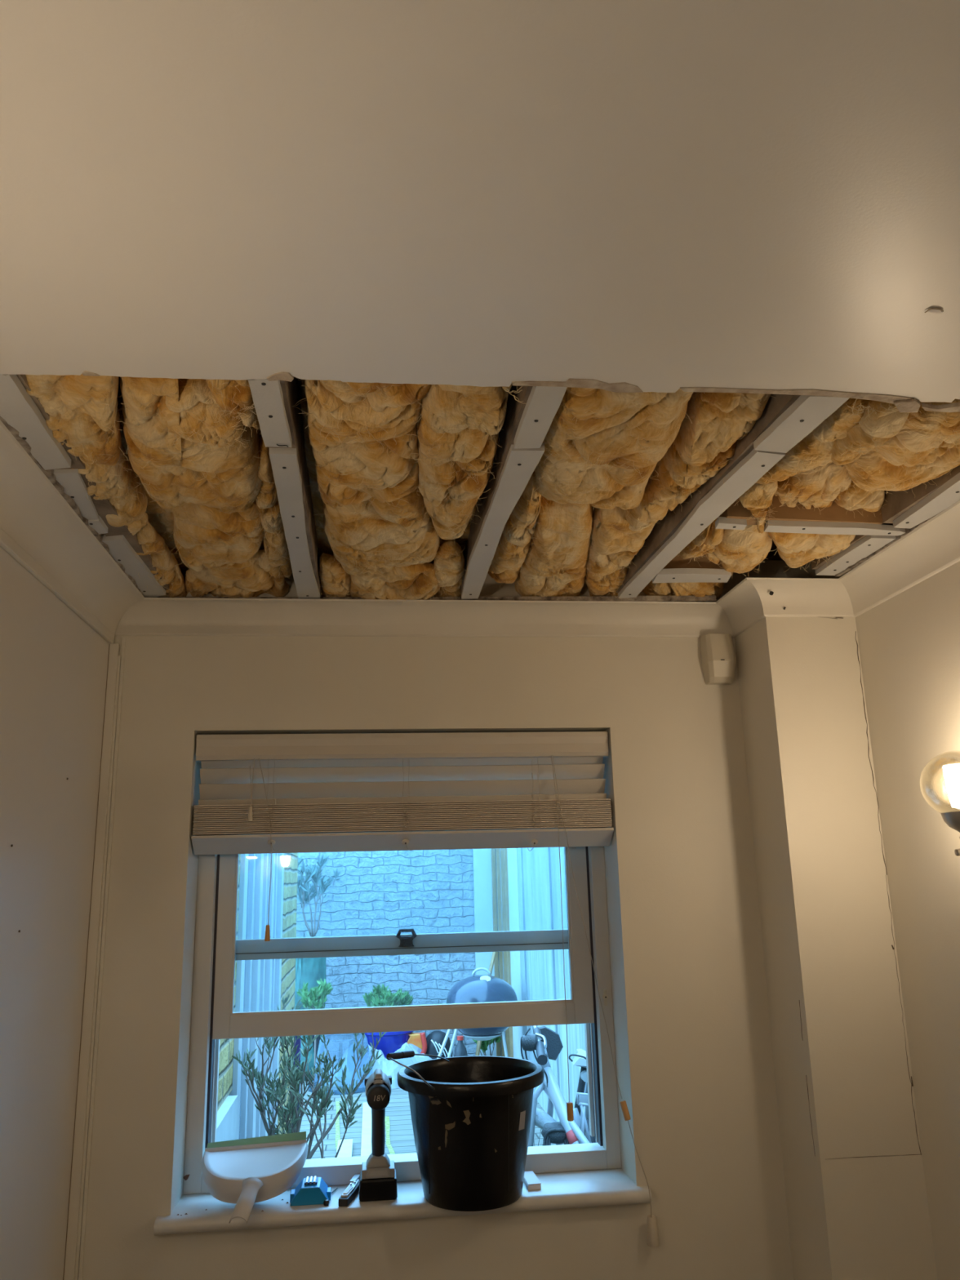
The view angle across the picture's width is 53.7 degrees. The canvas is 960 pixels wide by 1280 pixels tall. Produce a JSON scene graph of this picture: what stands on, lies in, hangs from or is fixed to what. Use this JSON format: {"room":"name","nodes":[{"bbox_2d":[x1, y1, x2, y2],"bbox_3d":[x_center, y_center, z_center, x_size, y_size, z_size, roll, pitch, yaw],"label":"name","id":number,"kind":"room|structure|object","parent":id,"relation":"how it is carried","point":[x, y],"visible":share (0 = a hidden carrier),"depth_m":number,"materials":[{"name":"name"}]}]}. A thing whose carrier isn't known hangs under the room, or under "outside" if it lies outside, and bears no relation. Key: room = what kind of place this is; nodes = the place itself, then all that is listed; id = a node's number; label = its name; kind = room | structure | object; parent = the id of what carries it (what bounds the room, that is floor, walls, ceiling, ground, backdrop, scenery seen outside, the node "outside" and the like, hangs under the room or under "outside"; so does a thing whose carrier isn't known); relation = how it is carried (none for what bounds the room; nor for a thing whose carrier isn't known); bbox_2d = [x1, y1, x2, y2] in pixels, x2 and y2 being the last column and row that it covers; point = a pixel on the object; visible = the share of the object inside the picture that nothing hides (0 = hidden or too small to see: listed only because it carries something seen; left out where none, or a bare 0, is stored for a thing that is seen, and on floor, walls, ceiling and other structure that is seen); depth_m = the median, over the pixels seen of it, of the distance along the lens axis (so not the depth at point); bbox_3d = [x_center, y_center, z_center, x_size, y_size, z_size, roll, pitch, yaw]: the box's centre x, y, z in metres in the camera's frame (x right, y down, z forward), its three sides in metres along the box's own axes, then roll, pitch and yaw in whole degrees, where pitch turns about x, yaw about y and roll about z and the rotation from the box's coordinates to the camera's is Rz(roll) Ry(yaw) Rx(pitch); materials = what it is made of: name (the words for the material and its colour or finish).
{"room":"room under renovation","nodes":[
{"label":"room under renovation","id":0,"kind":"room"},
{"bbox_2d":[0,546,109,1279],"bbox_3d":[-0.627,0.416,-0.228,0.153,2.414,4.300,0,-14,-6],"label":"wall","id":1,"kind":"structure","parent":0,"point":[54,664],"depth_m":1.65,"materials":[{"name":"paint"}]},
{"bbox_2d":[0,416,144,644],"bbox_3d":[-0.533,-0.560,0.029,0.092,0.104,4.300,0,-14,-6],"label":"trim","id":2,"kind":"structure","parent":1,"relation":"attached to","point":[42,527],"depth_m":1.61,"materials":[{"name":"paint"}]},
{"bbox_2d":[0,373,166,597],"bbox_3d":[-0.654,-0.267,1.614,0.068,0.124,1.009,0,-14,-6],"label":"joist","id":3,"kind":"object","parent":1,"relation":"attached to","point":[24,411],"visible":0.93,"depth_m":1.44,"materials":[{"name":"metal"}]},
{"bbox_2d":[29,373,146,525],"bbox_3d":[-0.597,-0.276,1.444,0.138,0.082,0.624,2,-14,-15],"label":"insulation batt","id":4,"kind":"object","parent":3,"relation":"attached to","point":[86,407],"visible":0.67,"depth_m":1.32,"materials":[{"name":"fabric"}]},
{"bbox_2d":[102,509,187,597],"bbox_3d":[-0.672,-0.145,1.927,0.108,0.063,0.660,1,-14,-10],"label":"insulation batt","id":5,"kind":"object","parent":3,"relation":"attached to","point":[162,562],"visible":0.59,"depth_m":1.86,"materials":[{"name":"fabric"}]},
{"bbox_2d":[62,644,110,1279],"bbox_3d":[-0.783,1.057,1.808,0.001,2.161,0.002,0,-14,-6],"label":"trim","id":6,"kind":"structure","parent":1,"relation":"attached to","point":[109,644],"depth_m":1.90,"materials":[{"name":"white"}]},
{"bbox_2d":[116,376,783,560],"bbox_3d":[0.218,-0.715,0.241,1.931,0.035,4.770,0,-14,-6],"label":"trim","id":7,"kind":"structure","parent":1,"relation":"attached to","point":[772,555],"depth_m":2.23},
{"bbox_2d":[460,384,567,599],"bbox_3d":[0.042,-0.285,1.610,0.055,0.124,1.134,0,-14,-7],"label":"joist","id":8,"kind":"object","parent":7,"relation":"attached to","point":[526,425],"visible":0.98,"depth_m":1.49,"materials":[{"name":"metal"}]},
{"bbox_2d":[615,394,848,598],"bbox_3d":[0.408,-0.286,1.643,0.066,0.124,1.112,0,-14,-7],"label":"joist","id":9,"kind":"object","parent":7,"relation":"attached to","point":[786,420],"visible":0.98,"depth_m":1.53,"materials":[{"name":"metal"}]},
{"bbox_2d":[591,506,597,515],"bbox_3d":[0.241,-0.228,1.997,0.404,0.053,1.336,0,-14,-6],"label":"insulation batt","id":10,"kind":"object","parent":9,"relation":"attached to","point":[595,508],"visible":0.02,"depth_m":1.81,"materials":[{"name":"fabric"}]},
{"bbox_2d":[488,470,541,590],"bbox_3d":[0.073,-0.208,1.866,0.098,0.097,0.618,0,-14,-6],"label":"insulation batt","id":11,"kind":"object","parent":10,"relation":"attached to","point":[512,548],"visible":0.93,"depth_m":1.82,"materials":[{"name":"fabric"}]},
{"bbox_2d":[508,493,600,598],"bbox_3d":[0.156,-0.160,2.027,0.183,0.097,0.637,-1,-14,0],"label":"insulation batt","id":12,"kind":"object","parent":10,"relation":"attached to","point":[557,557],"visible":0.91,"depth_m":1.88,"materials":[{"name":"fabric"}]},
{"bbox_2d":[528,386,694,511],"bbox_3d":[0.190,-0.303,1.444,0.236,0.131,0.522,-1,-14,0],"label":"insulation batt","id":13,"kind":"object","parent":10,"relation":"attached to","point":[602,447],"visible":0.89,"depth_m":1.37,"materials":[{"name":"fabric"}]},
{"bbox_2d":[591,561,631,598],"bbox_3d":[0.304,-0.125,2.170,0.083,0.072,0.399,-1,-14,-3],"label":"insulation batt","id":14,"kind":"object","parent":10,"relation":"attached to","point":[619,575],"visible":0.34,"depth_m":2.11,"materials":[{"name":"fabric"}]},
{"bbox_2d":[582,506,655,599],"bbox_3d":[0.281,-0.168,2.017,0.142,0.096,0.595,-2,-14,2],"label":"insulation batt","id":15,"kind":"object","parent":10,"relation":"attached to","point":[613,545],"visible":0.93,"depth_m":1.86,"materials":[{"name":"fabric"}]},
{"bbox_2d":[623,391,768,529],"bbox_3d":[0.346,-0.283,1.593,0.146,0.093,0.661,-1,-14,-3],"label":"insulation batt","id":16,"kind":"object","parent":10,"relation":"attached to","point":[719,424],"visible":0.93,"depth_m":1.46,"materials":[{"name":"fabric"}]},
{"bbox_2d":[652,551,732,582],"bbox_3d":[0.457,-0.160,2.034,0.177,0.062,0.067,0,-14,-6],"label":"joist","id":17,"kind":"object","parent":9,"relation":"attached to","point":[678,570],"depth_m":2.02,"materials":[{"name":"white wood"}]},
{"bbox_2d":[680,516,724,562],"bbox_3d":[0.450,-0.194,1.905,0.090,0.084,0.183,1,-14,-11],"label":"insulation batt","id":18,"kind":"object","parent":9,"relation":"attached to","point":[711,536],"visible":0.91,"depth_m":1.86,"materials":[{"name":"fabric"}]},
{"bbox_2d":[756,398,871,488],"bbox_3d":[0.528,-0.307,1.488,0.140,0.102,0.367,2,-14,-13],"label":"insulation batt","id":19,"kind":"object","parent":9,"relation":"attached to","point":[803,457],"visible":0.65,"depth_m":1.44,"materials":[{"name":"fabric"}]},
{"bbox_2d":[216,853,297,1142],"bbox_3d":[-1.303,1.305,3.866,0.880,2.800,3.530,0,-14,-6],"label":"wall","id":20,"kind":"structure","parent":0,"point":[227,1105],"depth_m":4.68,"materials":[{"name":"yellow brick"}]},
{"bbox_2d":[228,853,284,1139],"bbox_3d":[-0.909,1.438,3.820,0.075,2.500,1.470,0,-14,-6],"label":"curtain","id":21,"kind":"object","parent":20,"relation":"in","point":[258,982],"depth_m":3.64,"materials":[{"name":"grey fabric"}]},
{"bbox_2d":[297,378,479,564],"bbox_3d":[-0.176,-0.227,1.957,0.415,0.053,1.360,0,-14,-6],"label":"cavity","id":22,"kind":"object","parent":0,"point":[317,500],"visible":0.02,"depth_m":1.80,"materials":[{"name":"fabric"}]},
{"bbox_2d":[319,552,356,597],"bbox_3d":[-0.323,-0.116,2.129,0.101,0.060,0.365,0,-14,-6],"label":"insulation batt","id":23,"kind":"object","parent":22,"relation":"attached to","point":[331,585],"visible":0.62,"depth_m":2.03,"materials":[{"name":"fabric"}]},
{"bbox_2d":[292,377,426,455],"bbox_3d":[-0.167,-0.312,1.327,0.190,0.096,0.207,-2,-14,2],"label":"insulation batt","id":24,"kind":"object","parent":22,"relation":"attached to","point":[327,422],"visible":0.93,"depth_m":1.30,"materials":[{"name":"fabric"}]},
{"bbox_2d":[308,418,421,513],"bbox_3d":[-0.188,-0.271,1.512,0.201,0.086,0.320,0,-14,-6],"label":"insulation batt","id":25,"kind":"object","parent":22,"relation":"attached to","point":[367,475],"visible":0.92,"depth_m":1.47,"materials":[{"name":"fabric"}]},
{"bbox_2d":[308,379,436,420],"bbox_3d":[-0.138,-0.340,1.266,0.196,0.085,0.132,0,-14,-6],"label":"insulation batt","id":26,"kind":"object","parent":22,"relation":"attached to","point":[367,397],"visible":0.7,"depth_m":1.25,"materials":[{"name":"fabric"}]},
{"bbox_2d":[349,562,447,604],"bbox_3d":[-0.177,-0.102,2.133,0.240,0.064,0.335,0,-14,-6],"label":"insulation batt","id":27,"kind":"object","parent":22,"relation":"attached to","point":[411,583],"visible":0.52,"depth_m":2.04,"materials":[{"name":"fabric"}]},
{"bbox_2d":[427,540,466,598],"bbox_3d":[-0.068,-0.120,2.104,0.091,0.068,0.444,-1,-14,0],"label":"insulation batt","id":28,"kind":"object","parent":22,"relation":"attached to","point":[449,566],"visible":0.77,"depth_m":1.97,"materials":[{"name":"fabric"}]},
{"bbox_2d":[407,383,519,534],"bbox_3d":[-0.042,-0.274,1.520,0.158,0.118,0.682,-1,-14,-3],"label":"insulation batt","id":29,"kind":"object","parent":22,"relation":"attached to","point":[460,431],"visible":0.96,"depth_m":1.38,"materials":[{"name":"fabric"}]},
{"bbox_2d":[82,560,810,1279],"bbox_3d":[0.004,0.979,2.098,1.931,2.414,0.320,0,-14,-6],"label":"wall","id":30,"kind":"structure","parent":0,"point":[695,1063],"depth_m":2.02,"materials":[{"name":"paint"}]},
{"bbox_2d":[63,637,125,1279],"bbox_3d":[-0.769,1.051,1.820,0.031,2.178,0.014,0,-14,-6],"label":"trim","id":31,"kind":"structure","parent":30,"relation":"attached to","point":[74,1256],"depth_m":1.91,"materials":[{"name":"paint"}]},
{"bbox_2d":[153,846,651,1235],"bbox_3d":[-0.168,0.718,2.141,0.970,0.994,0.371,0,-14,-6],"label":"window","id":32,"kind":"structure","parent":30,"relation":"in","point":[589,1175],"depth_m":2.09,"materials":[{"name":"paint"}]},
{"bbox_2d":[201,1131,308,1222],"bbox_3d":[-0.451,1.051,1.854,0.213,0.101,0.226,0,-14,-6],"label":"dustpan","id":33,"kind":"object","parent":32,"relation":"on","point":[243,1173],"visible":1,"depth_m":1.89,"materials":[{"name":"white plastic"}]},
{"bbox_2d":[289,1176,331,1206],"bbox_3d":[-0.339,1.102,1.898,0.080,0.038,0.077,0,-14,-6],"label":"battery","id":34,"kind":"object","parent":32,"relation":"on","point":[311,1190],"visible":1,"depth_m":1.88,"materials":[{"name":"blue plastic"}]},
{"bbox_2d":[338,1173,359,1206],"bbox_3d":[-0.260,1.117,1.932,0.022,0.022,0.156,-3,-14,5],"label":"utility knife","id":35,"kind":"object","parent":32,"relation":"on","point":[352,1190],"visible":0.91,"depth_m":1.89,"materials":[{"name":"grey metal"}]},
{"bbox_2d":[359,1068,397,1201],"bbox_3d":[-0.214,1.024,1.990,0.076,0.228,0.182,0,-14,-6],"label":"cordless drill","id":36,"kind":"object","parent":32,"relation":"on","point":[378,1175],"visible":1,"depth_m":1.92,"materials":[{"name":"black plastic"}]},
{"bbox_2d":[191,731,659,1247],"bbox_3d":[-0.135,0.721,2.037,0.956,1.040,0.151,0,-14,-5],"label":"blind","id":37,"kind":"object","parent":32,"relation":"attached to","point":[260,793],"visible":1,"depth_m":2.10,"materials":[{"name":"beige"}]},
{"bbox_2d":[386,1050,544,1211],"bbox_3d":[-0.029,0.972,1.932,0.327,0.293,0.316,0,-14,-6],"label":"bucket","id":38,"kind":"object","parent":32,"relation":"on","point":[471,1116],"visible":1,"depth_m":1.84,"materials":[{"name":"black plastic"}]},
{"bbox_2d":[523,1171,541,1190],"bbox_3d":[0.106,1.123,1.968,0.029,0.011,0.090,0,-14,-6],"label":"paper packet","id":39,"kind":"object","parent":32,"relation":"on","point":[531,1180],"visible":0.81,"depth_m":1.95,"materials":[{"name":"white paper"}]},
{"bbox_2d":[114,595,733,637],"bbox_3d":[-0.101,-0.056,2.142,1.425,0.082,0.076,0,-14,-6],"label":"trim","id":40,"kind":"structure","parent":30,"relation":"attached to","point":[578,616],"depth_m":2.15,"materials":[{"name":"paint"}]},
{"bbox_2d":[184,547,291,598],"bbox_3d":[-0.548,-0.115,2.086,0.269,0.065,0.374,0,-14,-6],"label":"insulation batt","id":41,"kind":"object","parent":40,"relation":"on","point":[249,579],"visible":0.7,"depth_m":2.01,"materials":[{"name":"fabric"}]},
{"bbox_2d":[163,501,266,570],"bbox_3d":[-0.501,-0.195,1.840,0.204,0.092,0.366,1,-14,-10],"label":"insulation batt","id":42,"kind":"object","parent":41,"relation":"on","point":[205,538],"visible":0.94,"depth_m":1.75,"materials":[{"name":"fabric"}]},
{"bbox_2d":[100,395,292,575],"bbox_3d":[-0.590,-0.210,1.980,0.444,0.054,1.248,1,-14,-9],"label":"gap","id":43,"kind":"object","parent":42,"relation":"on","point":[159,517],"visible":0.07,"depth_m":1.81,"materials":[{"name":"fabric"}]},
{"bbox_2d":[117,376,264,514],"bbox_3d":[-0.445,-0.296,1.435,0.231,0.117,0.552,1,-14,-11],"label":"insulation batt","id":44,"kind":"object","parent":43,"relation":"attached to","point":[174,473],"visible":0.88,"depth_m":1.43,"materials":[{"name":"fabric"}]},
{"bbox_2d":[161,378,250,457],"bbox_3d":[-0.379,-0.303,1.317,0.120,0.081,0.141,2,-14,-14],"label":"insulation batt","id":45,"kind":"object","parent":44,"relation":"attached to","point":[196,412],"visible":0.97,"depth_m":1.29,"materials":[{"name":"fabric"}]},
{"bbox_2d":[641,579,724,609],"bbox_3d":[0.474,-0.104,2.233,0.211,0.078,0.241,-2,-14,1],"label":"insulation batt","id":46,"kind":"object","parent":40,"relation":"on","point":[700,588],"visible":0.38,"depth_m":2.18,"materials":[{"name":"fabric"}]},
{"bbox_2d":[700,633,735,684],"bbox_3d":[0.558,0.042,2.206,0.072,0.116,0.048,0,-14,-6],"label":"sensor","id":47,"kind":"object","parent":30,"relation":"attached to","point":[717,654],"visible":1,"depth_m":2.19,"materials":[{"name":"beige plastic"}]},
{"bbox_2d":[715,577,765,637],"bbox_3d":[0.586,-0.069,2.134,0.062,0.070,0.247,0,-14,-6],"label":"trim","id":48,"kind":"structure","parent":30,"relation":"attached to","point":[742,605],"depth_m":2.14,"materials":[{"name":"paint"}]},
{"bbox_2d":[0,0,959,506],"bbox_3d":[0.267,-0.676,-0.197,1.631,0.030,3.634,0,-14,-6],"label":"ceiling","id":49,"kind":"structure","parent":0,"point":[616,196],"depth_m":0.86,"materials":[{"name":"paint"}]},
{"bbox_2d":[248,376,320,599],"bbox_3d":[-0.314,-0.282,1.586,0.049,0.126,1.151,0,-14,-7],"label":"joist","id":50,"kind":"object","parent":49,"relation":"attached to","point":[279,420],"visible":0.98,"depth_m":1.49,"materials":[{"name":"metal"}]},
{"bbox_2d":[207,379,262,443],"bbox_3d":[-0.335,-0.332,1.293,0.098,0.082,0.220,0,-14,-6],"label":"insulation batt","id":51,"kind":"object","parent":50,"relation":"attached to","point":[238,393],"visible":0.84,"depth_m":1.27,"materials":[{"name":"fabric"}]},
{"bbox_2d":[255,435,290,576],"bbox_3d":[-0.393,-0.217,1.796,0.084,0.105,0.642,1,-14,-10],"label":"insulation batt","id":52,"kind":"object","parent":50,"relation":"attached to","point":[276,548],"visible":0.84,"depth_m":1.74,"materials":[{"name":"fabric"}]},
{"bbox_2d":[315,486,442,577],"bbox_3d":[-0.193,-0.201,1.810,0.227,0.087,0.416,-2,-14,2],"label":"insulation batt","id":53,"kind":"object","parent":50,"relation":"attached to","point":[398,537],"visible":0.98,"depth_m":1.75,"materials":[{"name":"fabric"}]},
{"bbox_2d":[816,400,919,472],"bbox_3d":[0.570,-0.306,1.397,0.099,0.089,0.210,0,-14,-6],"label":"insulation batt","id":54,"kind":"object","parent":49,"relation":"attached to","point":[872,433],"visible":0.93,"depth_m":1.37,"materials":[{"name":"fabric"}]},
{"bbox_2d":[734,617,937,1279],"bbox_3d":[0.742,0.998,1.914,0.207,2.253,0.187,0,-14,-6],"label":"wall pier","id":55,"kind":"object","parent":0,"point":[857,1202],"visible":1,"depth_m":1.93,"materials":[{"name":"paint"}]},
{"bbox_2d":[808,560,959,1279],"bbox_3d":[1.141,0.421,-0.029,0.150,2.414,4.300,0,-14,-6],"label":"wall","id":56,"kind":"structure","parent":0,"point":[909,642],"depth_m":1.83,"materials":[{"name":"paint"}]},
{"bbox_2d":[746,577,854,618],"bbox_3d":[0.698,-0.090,2.056,0.268,0.074,0.062,0,-14,-6],"label":"trim","id":57,"kind":"structure","parent":56,"relation":"attached to","point":[779,597],"depth_m":2.07,"materials":[{"name":"paint"}]},
{"bbox_2d":[810,464,959,575],"bbox_3d":[0.778,-0.269,1.748,0.068,0.124,0.615,0,-14,-8],"label":"joist","id":58,"kind":"object","parent":56,"relation":"attached to","point":[900,511],"visible":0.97,"depth_m":1.71,"materials":[{"name":"white wood"}]},
{"bbox_2d":[715,494,905,535],"bbox_3d":[0.617,-0.233,1.759,0.385,0.062,0.042,1,-14,-10],"label":"joist","id":59,"kind":"object","parent":58,"relation":"attached to","point":[815,518],"depth_m":1.74,"materials":[{"name":"white wood"}]},
{"bbox_2d":[705,524,774,575],"bbox_3d":[0.528,-0.187,1.912,0.143,0.091,0.281,-1,-14,0],"label":"insulation batt","id":60,"kind":"object","parent":59,"relation":"attached to","point":[740,551],"visible":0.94,"depth_m":1.88,"materials":[{"name":"fabric"}]},
{"bbox_2d":[735,481,781,535],"bbox_3d":[0.484,-0.227,1.681,0.076,0.054,0.227,-3,-14,7],"label":"insulation batt","id":61,"kind":"object","parent":59,"relation":"attached to","point":[757,500],"visible":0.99,"depth_m":1.61,"materials":[{"name":"fabric"}]},
{"bbox_2d":[775,462,853,508],"bbox_3d":[0.611,-0.275,1.701,0.173,0.076,0.180,2,-15,-15],"label":"insulation batt","id":62,"kind":"object","parent":59,"relation":"attached to","point":[818,482],"visible":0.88,"depth_m":1.66,"materials":[{"name":"fabric"}]},
{"bbox_2d":[767,532,854,573],"bbox_3d":[0.635,-0.186,1.933,0.209,0.091,0.255,0,-14,-6],"label":"insulation batt","id":63,"kind":"object","parent":58,"relation":"attached to","point":[796,549],"visible":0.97,"depth_m":1.86,"materials":[{"name":"fabric"}]},
{"bbox_2d":[836,480,891,515],"bbox_3d":[0.705,-0.249,1.788,0.126,0.074,0.204,-2,-14,4],"label":"insulation batt","id":64,"kind":"object","parent":58,"relation":"attached to","point":[856,497],"visible":0.43,"depth_m":1.72,"materials":[{"name":"fabric"}]},
{"bbox_2d":[831,433,959,497],"bbox_3d":[0.687,-0.295,1.534,0.205,0.102,0.225,-3,-14,6],"label":"insulation batt","id":65,"kind":"object","parent":58,"relation":"attached to","point":[900,468],"visible":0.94,"depth_m":1.51,"materials":[{"name":"fabric"}]},
{"bbox_2d":[894,399,959,457],"bbox_3d":[0.688,-0.328,1.417,0.162,0.104,0.156,-2,-14,2],"label":"insulation batt","id":66,"kind":"object","parent":58,"relation":"attached to","point":[930,429],"visible":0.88,"depth_m":1.39,"materials":[{"name":"fabric"}]},
{"bbox_2d":[835,500,959,617],"bbox_3d":[1.014,-0.589,0.115,0.076,0.082,4.115,0,-14,-6],"label":"trim","id":67,"kind":"structure","parent":56,"relation":"attached to","point":[931,546],"depth_m":1.85,"materials":[{"name":"paint"}]},
{"bbox_2d":[920,750,959,856],"bbox_3d":[0.811,0.290,1.559,0.152,0.214,0.120,0,-14,-6],"label":"wall lamp","id":68,"kind":"object","parent":56,"relation":"attached to","point":[950,815],"visible":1,"depth_m":1.55,"materials":[{"name":"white glass"}]},
{"label":"outside","id":69,"kind":"structure","parent":0,"visible":0},
{"bbox_2d":[299,1064,555,1159],"bbox_3d":[-1.633,3.213,5.500,10.000,0.104,7.680,0,-14,-6],"label":"floor","id":70,"kind":"structure","parent":69,"point":[399,1135],"depth_m":6.71,"materials":[{"name":"grey wood"}]},
{"bbox_2d":[300,1035,322,1080],"bbox_3d":[-1.559,3.615,8.457,0.341,0.550,0.247,0,-14,-6],"label":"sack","id":71,"kind":"object","parent":70,"relation":"on","point":[311,1064],"visible":0.04,"depth_m":8.33,"materials":[{"name":"white plastic"}]},
{"bbox_2d":[297,977,333,1084],"bbox_3d":[-1.450,3.395,8.226,0.315,0.859,0.322,-8,-15,23],"label":"weed","id":72,"kind":"object","parent":70,"relation":"on","point":[316,997],"visible":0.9,"depth_m":8.22,"materials":[{"name":"green plant"}]},
{"bbox_2d":[297,853,340,937],"bbox_3d":[-1.566,2.937,8.738,0.455,2.001,0.625,-5,-14,13],"label":"climbing plant","id":73,"kind":"object","parent":70,"relation":"on","point":[303,891],"visible":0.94,"depth_m":8.84,"materials":[{"name":"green plant"}]},
{"bbox_2d":[307,1033,373,1094],"bbox_3d":[-1.161,3.579,8.045,0.590,0.401,0.590,0,-14,-6],"label":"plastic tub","id":74,"kind":"object","parent":70,"relation":"on","point":[322,1048],"visible":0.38,"depth_m":8.17,"materials":[{"name":"plastic"}]},
{"bbox_2d":[336,1138,352,1157],"bbox_3d":[-0.795,3.109,5.429,0.097,0.030,1.750,0,-14,-6],"label":"board","id":75,"kind":"object","parent":70,"relation":"on","point":[346,1149],"visible":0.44,"depth_m":6.07,"materials":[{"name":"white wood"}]},
{"bbox_2d":[360,1102,372,1155],"bbox_3d":[-0.713,3.249,6.000,0.081,0.030,2.700,0,-14,-6],"label":"board","id":76,"kind":"object","parent":70,"relation":"on","point":[366,1146],"visible":0.27,"depth_m":6.47,"materials":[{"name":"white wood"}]},
{"bbox_2d":[318,1041,432,1088],"bbox_3d":[-0.814,3.648,8.232,1.198,0.337,0.699,0,-14,-6],"label":"plastic sheet","id":77,"kind":"object","parent":70,"relation":"on","point":[390,1068],"visible":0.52,"depth_m":8.07,"materials":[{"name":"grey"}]},
{"bbox_2d":[364,1031,413,1058],"bbox_3d":[-0.832,3.684,8.522,0.500,0.413,0.500,0,-14,-6],"label":"glazed pot","id":78,"kind":"object","parent":70,"relation":"on","point":[391,1042],"visible":0.27,"depth_m":8.34,"materials":[{"name":"blue ceramic"}]},
{"bbox_2d":[362,983,413,1006],"bbox_3d":[-0.812,3.355,8.607,0.437,0.415,0.583,5,-15,-24],"label":"potted plant","id":79,"kind":"object","parent":78,"relation":"in","point":[380,997],"visible":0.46,"depth_m":8.49,"materials":[{"name":"green plant"}]},
{"bbox_2d":[294,848,501,1064],"bbox_3d":[-2.070,2.729,9.401,10.000,2.750,0.300,0,-14,-6],"label":"wall","id":80,"kind":"structure","parent":70,"relation":"on","point":[424,891],"depth_m":9.38,"materials":[{"name":"grey brick"}]},
{"bbox_2d":[472,848,496,1056],"bbox_3d":[0.037,2.694,9.430,0.181,2.730,0.080,0,-14,-6],"label":"door","id":81,"kind":"structure","parent":80,"relation":"in","point":[482,882],"depth_m":9.41,"materials":[{"name":"white wood"}]},
{"bbox_2d":[426,1030,452,1058],"bbox_3d":[-0.386,3.685,8.462,0.289,0.360,0.270,0,-14,-6],"label":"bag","id":82,"kind":"object","parent":70,"relation":"on","point":[434,1039],"visible":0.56,"depth_m":8.40,"materials":[{"name":"black"}]},
{"bbox_2d":[453,1035,467,1057],"bbox_3d":[-0.170,3.650,8.294,0.120,0.337,0.120,0,-14,-6],"label":"bottle","id":83,"kind":"object","parent":70,"relation":"on","point":[460,1049],"visible":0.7,"depth_m":8.28,"materials":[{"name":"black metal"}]},
{"bbox_2d":[436,967,517,1058],"bbox_3d":[-0.088,3.205,7.793,0.822,0.964,0.602,0,-14,-6],"label":"barbecue grill","id":84,"kind":"object","parent":70,"relation":"on","point":[479,988],"visible":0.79,"depth_m":7.68,"materials":[{"name":"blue metal"}]},
{"bbox_2d":[457,1026,508,1036],"bbox_3d":[0.019,3.146,7.820,0.585,0.270,0.585,0,-14,-6],"label":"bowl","id":85,"kind":"object","parent":84,"relation":"on","point":[497,1031],"depth_m":7.64,"materials":[{"name":"ceramic"}]},
{"bbox_2d":[490,848,501,1056],"bbox_3d":[0.145,2.656,9.229,0.037,2.700,0.050,0,-14,-6],"label":"timber post","id":86,"kind":"object","parent":70,"relation":"on","point":[493,850],"visible":0.29,"depth_m":9.22,"materials":[{"name":"wood"}]},
{"bbox_2d":[495,848,505,1056],"bbox_3d":[0.188,2.644,9.081,0.030,2.650,0.050,0,-14,-6],"label":"timber post","id":87,"kind":"object","parent":70,"relation":"on","point":[498,863],"visible":0.29,"depth_m":9.07,"materials":[{"name":"wood"}]},
{"bbox_2d":[500,848,510,1057],"bbox_3d":[0.229,2.623,9.039,0.030,2.670,0.050,0,-14,-6],"label":"timber post","id":88,"kind":"object","parent":70,"relation":"on","point":[502,858],"visible":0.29,"depth_m":9.01,"materials":[{"name":"wood"}]},
{"bbox_2d":[503,848,513,1057],"bbox_3d":[0.261,2.535,8.857,0.035,2.750,0.050,0,-14,-6],"label":"timber post","id":89,"kind":"object","parent":70,"relation":"on","point":[506,883],"visible":0.29,"depth_m":8.82,"materials":[{"name":"wood"}]},
{"bbox_2d":[499,847,586,1121],"bbox_3d":[0.664,1.900,5.935,0.145,2.550,7.380,0,-14,-6],"label":"wall","id":90,"kind":"structure","parent":70,"relation":"on","point":[535,903],"depth_m":7.13,"materials":[{"name":"white wood"}]},
{"bbox_2d":[520,1025,589,1146],"bbox_3d":[0.490,2.153,3.792,0.448,1.065,1.601,4,-15,-22],"label":"stroller","id":91,"kind":"object","parent":70,"relation":"on","point":[547,1043],"visible":0.31,"depth_m":4.11,"materials":[{"name":"grey metal"}]},
{"bbox_2d":[521,1033,537,1051],"bbox_3d":[0.219,1.761,4.146,0.065,0.071,0.071,-5,-14,14],"label":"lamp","id":92,"kind":"object","parent":91,"relation":"attached to","point":[529,1042],"depth_m":4.12,"materials":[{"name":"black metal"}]},
{"bbox_2d":[542,1048,597,1146],"bbox_3d":[0.436,2.381,4.456,0.355,0.882,1.426,-1,-14,-1],"label":"bicycle","id":93,"kind":"object","parent":70,"relation":"on","point":[580,1111],"visible":0.15,"depth_m":4.35,"materials":[{"name":"grey metal"}]},
{"bbox_3d":[-0.552,2.285,3.019,0.410,0.453,0.390,0,-14,-6],"label":"bench","id":94,"kind":"object","parent":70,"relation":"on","visible":0},
{"bbox_3d":[-0.605,1.914,3.081,0.410,0.300,0.410,0,-14,-6],"label":"plant pot","id":95,"kind":"object","parent":94,"relation":"on","visible":0},
{"bbox_2d":[231,994,386,1159],"bbox_3d":[-0.565,1.497,3.166,0.515,0.597,0.374,0,-14,-6],"label":"shrub","id":96,"kind":"object","parent":95,"relation":"in","point":[273,1095],"visible":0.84,"depth_m":3.14,"materials":[{"name":"green plant"}]},
{"bbox_2d":[265,1057,361,1158],"bbox_3d":[-0.555,1.565,3.096,0.299,0.427,0.338,8,-17,-33],"label":"shrub","id":97,"kind":"object","parent":95,"relation":"in","point":[295,1077],"visible":0.77,"depth_m":3.06,"materials":[{"name":"green plant"}]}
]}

